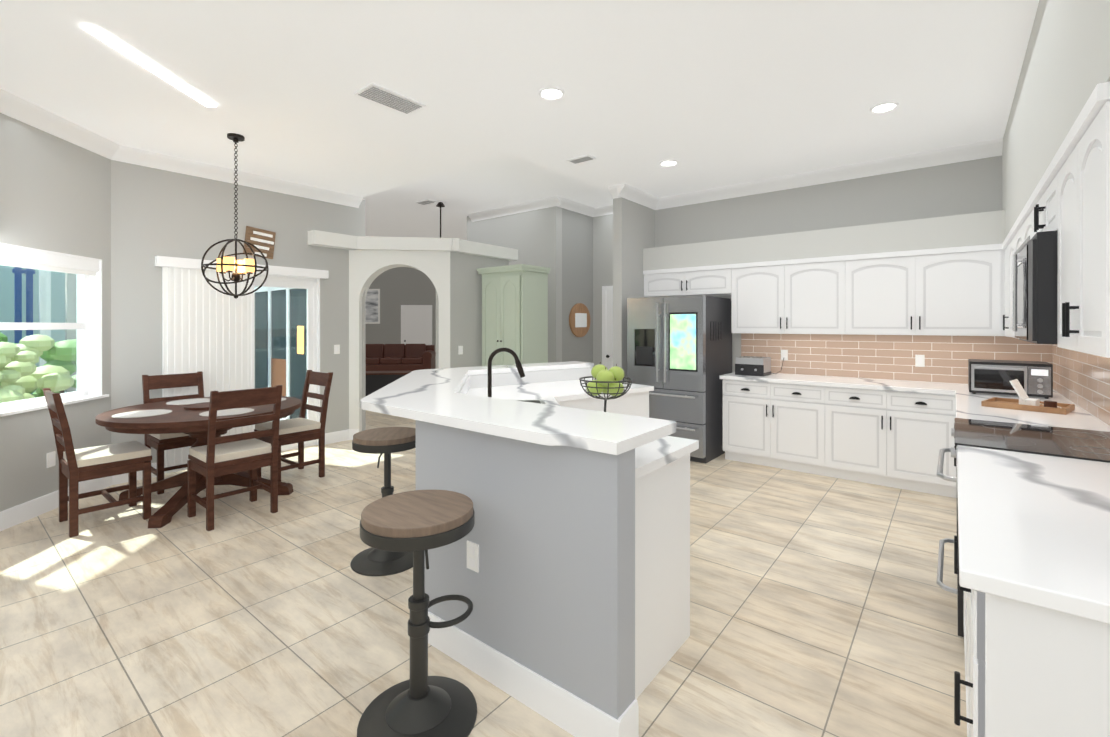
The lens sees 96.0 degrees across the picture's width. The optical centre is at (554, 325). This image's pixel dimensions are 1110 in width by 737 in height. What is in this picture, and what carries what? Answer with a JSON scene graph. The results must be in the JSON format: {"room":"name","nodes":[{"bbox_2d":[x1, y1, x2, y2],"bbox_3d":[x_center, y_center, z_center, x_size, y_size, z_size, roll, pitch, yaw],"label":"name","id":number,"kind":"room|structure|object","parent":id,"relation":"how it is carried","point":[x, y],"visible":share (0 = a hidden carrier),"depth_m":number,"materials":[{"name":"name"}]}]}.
{"room":"dining room and kitchen","nodes":[
{"label":"dining room and kitchen","id":0,"kind":"room"},
{"bbox_2d":[0,113,110,511],"bbox_3d":[-4.000,-0.088,3.116,0.200,3.100,3.200,0,0,-6],"label":"wall","id":1,"kind":"structure","parent":0,"point":[55,193],"depth_m":3.94,"materials":[{"name":"grey paint"}]},
{"bbox_2d":[47,451,55,467],"bbox_3d":[-3.988,1.061,3.955,0.008,0.116,0.072,0,0,-6],"label":"electrical outlet plate","id":2,"kind":"object","parent":1,"relation":"attached to","point":[51,456],"depth_m":3.95,"materials":[{"name":"white plastic"}]},
{"bbox_2d":[0,243,108,416],"bbox_3d":[-4.061,0.028,3.789,0.228,1.234,1.430,0,0,-6],"label":"nook window","id":3,"kind":"structure","parent":1,"relation":"in","point":[87,271],"depth_m":4.21,"materials":[{"name":"white wood"}]},
{"bbox_2d":[0,462,156,530],"bbox_3d":[-3.772,1.394,3.225,2.132,0.135,2.502,0,0,39],"label":"baseboard","id":4,"kind":"structure","parent":1,"relation":"attached to","point":[21,513],"depth_m":3.89,"materials":[{"name":"white wood"}]},
{"bbox_2d":[111,160,365,462],"bbox_3d":[-3.388,-0.091,5.573,0.200,3.100,2.650,0,0,39],"label":"wall","id":5,"kind":"structure","parent":0,"point":[156,212],"depth_m":5.06,"materials":[{"name":"grey paint"}]},
{"bbox_2d":[0,88,362,207],"bbox_3d":[-3.108,-1.577,4.002,2.196,0.125,4.552,0,0,39],"label":"crown molding","id":6,"kind":"structure","parent":5,"relation":"attached to","point":[24,111],"depth_m":4.71,"materials":[{"name":"white wood"}]},
{"bbox_2d":[155,256,328,473],"bbox_3d":[-3.384,0.396,5.506,0.290,2.125,1.670,0,0,39],"label":"vertical blinds","id":7,"kind":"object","parent":5,"relation":"in","point":[208,331],"depth_m":5.20,"materials":[{"name":"white"}]},
{"bbox_2d":[243,226,275,258],"bbox_3d":[-3.271,-0.915,5.536,0.018,0.336,0.329,0,0,39],"label":"sign","id":8,"kind":"object","parent":5,"relation":"attached to","point":[261,241],"visible":0.88,"depth_m":5.54,"materials":[{"name":"brown wood"}]},
{"bbox_2d":[334,345,339,353],"bbox_3d":[-2.722,0.298,6.238,0.009,0.116,0.072,0,0,39],"label":"light switch","id":9,"kind":"object","parent":5,"relation":"attached to","point":[336,347],"depth_m":6.23,"materials":[{"name":"white plastic"}]},
{"bbox_2d":[325,429,358,444],"bbox_3d":[-2.690,1.391,6.265,0.030,0.135,0.500,0,0,39],"label":"baseboard","id":10,"kind":"structure","parent":5,"relation":"attached to","point":[343,435],"depth_m":6.27,"materials":[{"name":"white wood"}]},
{"bbox_2d":[308,230,517,431],"bbox_3d":[-1.863,0.167,6.761,1.407,2.580,2.610,0,0,39],"label":"wall","id":11,"kind":"structure","parent":0,"point":[448,267],"depth_m":6.49,"materials":[{"name":"white paint"}]},
{"bbox_2d":[458,346,462,354],"bbox_3d":[-1.253,0.328,6.639,0.009,0.116,0.072,0,0,39],"label":"light switch","id":12,"kind":"object","parent":11,"relation":"attached to","point":[460,348],"depth_m":6.63,"materials":[{"name":"white plastic"}]},
{"bbox_2d":[255,206,612,378],"bbox_3d":[-2.587,-0.249,12.015,12.949,3.400,8.919,0,0,39],"label":"wall","id":13,"kind":"structure","parent":0,"point":[572,251],"depth_m":8.21,"materials":[{"name":"grey paint"}]},
{"bbox_2d":[254,287,306,419],"bbox_3d":[-3.921,0.422,7.349,2.630,2.070,0.030,0,0,39],"label":"sliding glass door","id":14,"kind":"structure","parent":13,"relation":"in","point":[262,340],"depth_m":7.50,"materials":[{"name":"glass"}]},
{"bbox_2d":[365,289,379,323],"bbox_3d":[-6.227,-0.614,15.995,1.200,1.120,0.038,0,0,-6],"label":"picture","id":15,"kind":"object","parent":13,"relation":"attached to","point":[372,307],"visible":0.32,"depth_m":16.02,"materials":[{"name":"white paper"}]},
{"bbox_2d":[401,305,431,344],"bbox_3d":[-4.489,0.394,16.200,0.714,2.105,0.714,0,0,39],"label":"door","id":16,"kind":"structure","parent":13,"relation":"in","point":[416,324],"depth_m":16.20,"materials":[{"name":"white wood"}]},
{"bbox_2d":[468,196,563,221],"bbox_3d":[-0.712,-1.882,8.133,1.985,0.125,0.105,0,0,39],"label":"crown molding","id":17,"kind":"structure","parent":13,"relation":"attached to","point":[558,201],"depth_m":8.02,"materials":[{"name":"white wood"}]},
{"bbox_2d":[569,303,589,336],"bbox_3d":[0.407,-0.084,8.077,0.042,0.550,0.550,0,0,39],"label":"round mirror","id":18,"kind":"object","parent":13,"relation":"attached to","point":[579,319],"visible":1,"depth_m":8.04,"materials":[{"name":"brown wood"}]},
{"bbox_2d":[564,198,595,215],"bbox_3d":[0.336,-1.882,7.939,0.105,0.125,0.840,0,0,39],"label":"crown molding","id":19,"kind":"structure","parent":13,"relation":"attached to","point":[570,205],"depth_m":7.99,"materials":[{"name":"white wood"}]},
{"bbox_2d":[590,205,612,216],"bbox_3d":[1.211,-1.881,7.876,1.550,0.125,0.105,0,0,39],"label":"crown molding","id":20,"kind":"structure","parent":13,"relation":"attached to","point":[604,210],"depth_m":8.19,"materials":[{"name":"white"}]},
{"bbox_2d":[602,286,612,369],"bbox_3d":[1.134,0.404,7.950,0.950,2.105,0.087,0,0,39],"label":"hall door","id":21,"kind":"structure","parent":13,"relation":"in","point":[607,326],"depth_m":8.21,"materials":[{"name":"white wood"}]},
{"bbox_2d":[0,410,966,736],"bbox_3d":[-2.633,1.486,8.203,18.700,0.060,15.600,0,0,39],"label":"floor","id":22,"kind":"structure","parent":0,"point":[822,606],"depth_m":2.49,"materials":[{"name":"tile"}]},
{"bbox_2d":[43,388,151,537],"bbox_3d":[-3.405,0.961,3.726,0.475,1.000,0.539,0,0,39],"label":"dining chair","id":23,"kind":"object","parent":22,"relation":"on","point":[130,458],"visible":1,"depth_m":3.66,"materials":[{"name":"brown wood"}]},
{"bbox_2d":[142,371,220,494],"bbox_3d":[-3.481,0.960,4.656,0.539,1.000,0.475,0,0,39],"label":"dining chair","id":24,"kind":"object","parent":22,"relation":"on","point":[160,443],"visible":0.44,"depth_m":4.61,"materials":[{"name":"brown wood"}]},
{"bbox_2d":[95,396,301,528],"bbox_3d":[-2.961,1.068,4.266,1.420,0.785,1.420,0,0,39],"label":"dining table","id":25,"kind":"object","parent":22,"relation":"on","point":[190,416],"visible":0.73,"depth_m":3.99,"materials":[{"name":"brown wood"}]},
{"bbox_2d":[187,385,281,530],"bbox_3d":[-2.458,0.961,3.839,0.539,1.000,0.475,0,0,39],"label":"dining chair","id":26,"kind":"object","parent":22,"relation":"on","point":[215,456],"visible":1,"depth_m":3.74,"materials":[{"name":"brown wood"}]},
{"bbox_2d":[254,370,332,481],"bbox_3d":[-2.518,0.960,4.821,0.475,1.000,0.539,0,0,39],"label":"dining chair","id":27,"kind":"object","parent":22,"relation":"on","point":[300,430],"visible":0.88,"depth_m":4.80,"materials":[{"name":"brown wood"}]},
{"bbox_2d":[350,427,415,575],"bbox_3d":[-1.035,1.068,3.123,0.453,0.788,0.430,0,0,-6],"label":"bar stool","id":28,"kind":"object","parent":22,"relation":"on","point":[387,442],"visible":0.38,"depth_m":3.02,"materials":[{"name":"grey"}]},
{"bbox_2d":[366,371,411,395],"bbox_3d":[-3.579,1.164,9.342,1.680,0.580,0.480,0,0,-6],"label":"rug","id":29,"kind":"object","parent":22,"relation":"on","point":[376,380],"visible":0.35,"depth_m":9.16,"materials":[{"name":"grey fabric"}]},
{"bbox_2d":[366,344,435,370],"bbox_3d":[-4.401,0.977,13.611,2.160,0.945,0.930,0,0,-6],"label":"sofa","id":30,"kind":"object","parent":22,"relation":"on","point":[396,357],"visible":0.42,"depth_m":13.54,"materials":[{"name":"brown leather"}]},
{"bbox_2d":[357,489,476,736],"bbox_3d":[-0.499,1.069,1.868,0.430,0.788,0.453,0,0,39],"label":"bar stool","id":31,"kind":"object","parent":22,"relation":"on","point":[419,524],"visible":1,"depth_m":1.82,"materials":[{"name":"grey metal"}]},
{"bbox_2d":[477,264,549,365],"bbox_3d":[-0.566,0.340,6.791,0.840,2.235,0.565,0,0,39],"label":"armoire","id":32,"kind":"object","parent":22,"relation":"on","point":[515,308],"visible":0.5,"depth_m":6.57,"materials":[{"name":"green wood"}]},
{"bbox_2d":[378,412,698,736],"bbox_3d":[0.109,0.944,3.569,2.540,1.035,2.849,0,0,39],"label":"kitchen island","id":33,"kind":"object","parent":22,"relation":"on","point":[578,585],"depth_m":1.95,"materials":[{"name":"grey paint"}]},
{"bbox_2d":[467,540,478,572],"bbox_3d":[-0.350,0.983,2.125,0.072,0.116,0.008,0,0,39],"label":"outlet","id":34,"kind":"object","parent":33,"relation":"attached to","point":[472,556],"visible":1,"depth_m":2.12,"materials":[{"name":"white plastic"}]},
{"bbox_2d":[360,360,675,459],"bbox_3d":[0.023,0.406,3.631,2.756,0.042,2.952,0,0,39],"label":"island countertop","id":35,"kind":"structure","parent":33,"relation":"on","point":[547,404],"depth_m":2.47,"materials":[{"name":"white stone"}]},
{"bbox_2d":[579,362,631,411],"bbox_3d":[0.250,0.361,2.469,0.264,0.360,0.264,0,0,39],"label":"fruit bowl","id":36,"kind":"object","parent":33,"relation":"on","point":[607,381],"visible":1,"depth_m":2.41,"materials":[{"name":"grey"}]},
{"bbox_2d":[627,295,731,462],"bbox_3d":[1.450,0.571,5.811,0.924,1.775,0.941,0,0,39],"label":"fridge","id":37,"kind":"object","parent":22,"relation":"on","point":[679,353],"visible":0.77,"depth_m":5.43,"materials":[{"name":"grey metal"}]},
{"bbox_2d":[723,379,834,476],"bbox_3d":[2.408,1.021,5.306,1.044,0.876,0.624,0,0,39],"label":"base cabinet","id":38,"kind":"object","parent":22,"relation":"on","point":[777,425],"depth_m":5.03,"materials":[{"name":"white wood"}]},
{"bbox_2d":[831,387,884,483],"bbox_3d":[2.965,1.021,4.861,0.607,0.876,0.624,0,0,39],"label":"base cabinet","id":39,"kind":"object","parent":22,"relation":"on","point":[853,429],"depth_m":4.63,"materials":[{"name":"white wood"}]},
{"bbox_2d":[875,390,946,496],"bbox_3d":[3.328,1.022,4.545,0.580,0.876,0.664,0,0,39],"label":"base cabinet","id":40,"kind":"object","parent":22,"relation":"on","point":[911,427],"depth_m":4.36,"materials":[{"name":"white wood"}]},
{"bbox_2d":[947,395,955,497],"bbox_3d":[3.388,1.023,3.740,0.691,0.876,0.639,0,0,39],"label":"base cabinet","id":41,"kind":"object","parent":22,"relation":"on","point":[951,404],"depth_m":4.19,"materials":[{"name":"white wood"}]},
{"bbox_2d":[719,372,1060,395],"bbox_3d":[2.995,0.560,4.812,2.627,0.040,0.646,0,0,39],"label":"countertop","id":42,"kind":"structure","parent":41,"relation":"on","point":[828,381],"depth_m":4.73,"materials":[{"name":"white stone"}]},
{"bbox_2d":[735,356,783,375],"bbox_3d":[2.249,0.441,5.491,0.393,0.192,0.467,0,0,39],"label":"toaster","id":43,"kind":"object","parent":42,"relation":"on","point":[752,366],"visible":1,"depth_m":5.36,"materials":[{"name":"silver metal"}]},
{"bbox_2d":[951,388,1109,431],"bbox_3d":[3.074,0.562,3.324,0.646,0.040,1.581,0,0,39],"label":"countertop","id":44,"kind":"structure","parent":41,"relation":"on","point":[968,405],"depth_m":3.04,"materials":[{"name":"white stone"}]},
{"bbox_2d":[968,359,1052,398],"bbox_3d":[3.549,0.412,3.916,0.470,0.255,0.422,0,0,39],"label":"toaster oven","id":45,"kind":"object","parent":44,"relation":"on","point":[1035,378],"visible":0.98,"depth_m":3.79,"materials":[{"name":"grey metal"}]},
{"bbox_2d":[981,379,1074,414],"bbox_3d":[3.092,0.451,3.271,0.300,0.179,0.400,0,0,-37],"label":"tray","id":46,"kind":"object","parent":44,"relation":"on","point":[1024,402],"visible":1,"depth_m":3.23,"materials":[{"name":"brown wood"}]},
{"bbox_2d":[959,586,962,725],"bbox_3d":[1.771,1.025,1.662,0.625,0.876,1.021,0,0,39],"label":"base cabinet","id":47,"kind":"object","parent":22,"relation":"on","point":[961,588],"depth_m":1.16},
{"bbox_2d":[936,418,1109,636],"bbox_3d":[2.301,0.999,2.413,0.716,0.927,0.790,0,0,39],"label":"range oven","id":48,"kind":"object","parent":22,"relation":"on","point":[1090,445],"visible":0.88,"depth_m":2.36,"materials":[{"name":"grey glass"}]},
{"bbox_2d":[963,587,1109,736],"bbox_3d":[1.354,1.026,1.140,0.625,0.876,0.541,0,0,39],"label":"base cabinet","id":49,"kind":"object","parent":22,"relation":"on","point":[1033,671],"depth_m":1.06,"materials":[{"name":"white wood"}]},
{"bbox_2d":[957,445,1109,623],"bbox_3d":[1.616,0.564,1.495,0.642,0.040,1.481,0,0,39],"label":"countertop","id":50,"kind":"structure","parent":49,"relation":"on","point":[1033,529],"depth_m":1.33,"materials":[{"name":"white stone"}]},
{"bbox_2d":[363,154,612,239],"bbox_3d":[-2.305,-1.899,11.814,12.300,0.300,8.940,0,0,39],"label":"ceiling","id":51,"kind":"structure","parent":0,"point":[460,194],"depth_m":7.53,"materials":[{"name":"white paint"}]},
{"bbox_2d":[415,199,436,204],"bbox_3d":[-2.025,-1.936,7.854,0.320,0.016,0.180,0,0,39],"label":"ceiling vent","id":52,"kind":"object","parent":51,"relation":"in","point":[424,202],"depth_m":7.83,"materials":[{"name":"white metal"}]},
{"bbox_2d":[436,202,444,237],"bbox_3d":[-1.798,-1.534,7.936,1.386,0.820,1.354,0,0,39],"label":"ceiling fan","id":53,"kind":"object","parent":51,"relation":"hanging from","point":[440,204],"visible":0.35,"depth_m":7.89,"materials":[{"name":"black metal"}]},
{"bbox_2d":[0,0,1038,197],"bbox_3d":[-0.347,-1.688,3.129,7.840,0.100,7.770,0,0,39],"label":"ceiling","id":54,"kind":"structure","parent":0,"point":[708,94],"depth_m":3.35,"materials":[{"name":"white paint"}]},
{"bbox_2d":[83,27,215,106],"bbox_3d":[-2.542,-1.634,3.211,0.678,0.024,0.800,0,0,39],"label":"recessed light","id":55,"kind":"object","parent":54,"relation":"in","point":[99,34],"depth_m":3.11,"materials":[{"name":"white"}]},
{"bbox_2d":[201,133,268,298],"bbox_3d":[-2.761,-0.936,4.322,0.493,1.408,0.493,0,0,39],"label":"chandelier","id":56,"kind":"object","parent":54,"relation":"hanging from","point":[225,264],"visible":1,"depth_m":4.30,"materials":[{"name":"black metal"}]},
{"bbox_2d":[354,82,425,114],"bbox_3d":[-1.188,-1.631,3.615,0.240,0.016,0.440,0,0,39],"label":"ceiling vent","id":57,"kind":"object","parent":54,"relation":"in","point":[383,96],"depth_m":3.59,"materials":[{"name":"white metal"}]},
{"bbox_2d":[538,86,564,99],"bbox_3d":[-0.024,-1.635,3.493,0.191,0.024,0.194,0,0,39],"label":"recessed light","id":58,"kind":"object","parent":54,"relation":"in","point":[551,93],"depth_m":3.51,"materials":[{"name":"white plastic"}]},
{"bbox_2d":[567,154,595,163],"bbox_3d":[0.261,-1.632,4.916,0.260,0.016,0.140,0,0,39],"label":"ceiling vent","id":59,"kind":"object","parent":54,"relation":"in","point":[587,157],"depth_m":4.89,"materials":[{"name":"white metal"}]},
{"bbox_2d":[659,159,677,166],"bbox_3d":[1.139,-1.636,4.997,0.187,0.024,0.209,0,0,39],"label":"recessed light","id":60,"kind":"object","parent":54,"relation":"in","point":[666,163],"depth_m":5.02,"materials":[{"name":"white"}]},
{"bbox_2d":[870,101,898,112],"bbox_3d":[2.451,-1.635,3.719,0.178,0.024,0.213,0,0,39],"label":"recessed light","id":61,"kind":"object","parent":54,"relation":"in","point":[883,107],"depth_m":3.74,"materials":[{"name":"white"}]},
{"bbox_2d":[613,197,656,382],"bbox_3d":[1.001,-0.092,6.278,0.120,3.100,0.830,0,0,39],"label":"wall","id":62,"kind":"structure","parent":0,"point":[634,224],"depth_m":6.00,"materials":[{"name":"grey paint"}]},
{"bbox_2d":[616,183,659,208],"bbox_3d":[1.026,-1.579,6.126,0.105,0.125,0.835,0,0,39],"label":"crown molding","id":63,"kind":"structure","parent":62,"relation":"attached to","point":[626,191],"depth_m":6.08,"materials":[{"name":"white wood"}]},
{"bbox_2d":[643,208,1002,270],"bbox_3d":[2.541,-0.831,5.392,3.390,0.280,0.330,0,0,39],"label":"soffit","id":64,"kind":"structure","parent":0,"point":[983,228],"depth_m":4.95,"materials":[{"name":"grey paint"}]},
{"bbox_2d":[657,156,1001,372],"bbox_3d":[2.773,-0.241,5.515,3.840,3.400,0.150,0,0,39],"label":"wall","id":65,"kind":"structure","parent":0,"point":[965,187],"depth_m":5.23,"materials":[{"name":"grey paint"}]},
{"bbox_2d":[643,264,730,296],"bbox_3d":[1.655,-0.526,6.097,1.106,0.328,0.325,0,0,39],"label":"upper cabinet","id":66,"kind":"object","parent":65,"relation":"attached to","point":[714,280],"depth_m":5.94,"materials":[{"name":"white wood"}]},
{"bbox_2d":[781,350,787,359],"bbox_3d":[2.557,0.329,5.572,0.072,0.116,0.008,0,0,39],"label":"electrical outlet plate","id":67,"kind":"object","parent":65,"relation":"attached to","point":[784,353],"depth_m":5.57,"materials":[{"name":"white plastic"}]},
{"bbox_2d":[731,255,854,334],"bbox_3d":[2.547,-0.300,5.385,1.176,0.778,0.325,0,0,39],"label":"upper cabinet","id":68,"kind":"object","parent":65,"relation":"attached to","point":[806,295],"depth_m":5.21,"materials":[{"name":"white wood"}]},
{"bbox_2d":[652,138,1002,209],"bbox_3d":[2.619,-1.579,5.473,3.410,0.125,0.105,0,0,39],"label":"crown molding","id":69,"kind":"structure","parent":65,"relation":"attached to","point":[990,148],"depth_m":5.15,"materials":[{"name":"white wood"}]},
{"bbox_2d":[741,333,1048,383],"bbox_3d":[3.199,0.324,5.071,2.580,0.472,0.010,0,0,39],"label":"backsplash","id":70,"kind":"structure","parent":65,"relation":"attached to","point":[887,357],"depth_m":4.98,"materials":[{"name":"tile"}]},
{"bbox_2d":[915,355,924,366],"bbox_3d":[3.512,0.340,4.808,0.072,0.116,0.009,0,0,39],"label":"electrical outlet plate","id":71,"kind":"object","parent":65,"relation":"attached to","point":[919,362],"depth_m":4.81,"materials":[{"name":"white plastic"}]},
{"bbox_2d":[855,243,1002,335],"bbox_3d":[3.399,-0.299,4.704,1.231,0.778,0.325,0,0,39],"label":"upper cabinet","id":72,"kind":"object","parent":65,"relation":"attached to","point":[960,291],"depth_m":4.50,"materials":[{"name":"white wood"}]},
{"bbox_2d":[1003,237,1006,336],"bbox_3d":[3.791,-0.298,3.949,0.324,0.778,0.406,0,0,39],"label":"upper cabinet","id":73,"kind":"object","parent":65,"relation":"attached to","point":[1005,241],"depth_m":4.15,"materials":[{"name":"white wood"}]},
{"bbox_2d":[1007,233,1010,336],"bbox_3d":[3.512,-0.298,3.600,0.324,0.778,0.599,0,0,39],"label":"upper cabinet","id":74,"kind":"object","parent":65,"relation":"attached to","point":[1009,234],"depth_m":3.89,"materials":[{"name":"white wood"}]},
{"bbox_2d":[1002,0,1109,241],"bbox_3d":[2.647,-1.162,2.512,0.330,0.950,4.700,0,0,39],"label":"wall","id":75,"kind":"structure","parent":0,"point":[1065,70],"depth_m":2.25,"materials":[{"name":"grey paint"}]},
{"bbox_2d":[1011,197,1030,338],"bbox_3d":[3.039,-0.297,3.008,0.324,0.778,1.144,0,0,39],"label":"upper cabinet","id":76,"kind":"object","parent":75,"relation":"attached to","point":[1021,230],"depth_m":3.25,"materials":[{"name":"white wood"}]},
{"bbox_2d":[1031,185,1038,238],"bbox_3d":[2.546,-0.541,2.390,0.324,0.288,0.436,0,0,39],"label":"upper cabinet","id":77,"kind":"object","parent":75,"relation":"attached to","point":[1035,195],"depth_m":2.52,"materials":[{"name":"white wood"}]},
{"bbox_2d":[1039,157,1054,231],"bbox_3d":[2.344,-0.541,2.137,0.324,0.288,0.437,0,0,39],"label":"upper cabinet","id":78,"kind":"object","parent":75,"relation":"attached to","point":[1047,182],"depth_m":2.27,"materials":[{"name":"white wood"}]},
{"bbox_2d":[1013,230,1057,343],"bbox_3d":[2.399,-0.159,2.305,0.448,0.473,0.745,0,0,39],"label":"microwave","id":79,"kind":"object","parent":78,"relation":"attached to","point":[1035,265],"visible":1,"depth_m":2.12,"materials":[{"name":"grey metal"}]},
{"bbox_2d":[1049,344,1109,426],"bbox_3d":[2.833,0.320,2.492,0.010,0.485,4.499,0,0,39],"label":"backsplash","id":80,"kind":"structure","parent":75,"relation":"attached to","point":[1081,380],"depth_m":3.22,"materials":[{"name":"tile"}]},
{"bbox_2d":[1055,81,1109,357],"bbox_3d":[1.942,-0.295,1.635,0.324,0.778,0.850,0,0,39],"label":"upper cabinet","id":81,"kind":"object","parent":75,"relation":"attached to","point":[1082,163],"depth_m":1.63,"materials":[{"name":"white wood"}]},
{"label":"outside","id":82,"kind":"structure","parent":0,"visible":0},
{"bbox_3d":[-9.309,1.468,4.410,12.800,0.024,11.340,0,0,39],"label":"ground","id":83,"kind":"structure","parent":82,"visible":0},
{"bbox_2d":[0,265,76,402],"bbox_3d":[-6.230,-0.341,5.640,4.874,3.600,5.570,0,0,39],"label":"window view","id":84,"kind":"object","parent":83,"relation":"on","point":[46,350],"depth_m":6.35,"materials":[{"name":"green plant"}]}
]}

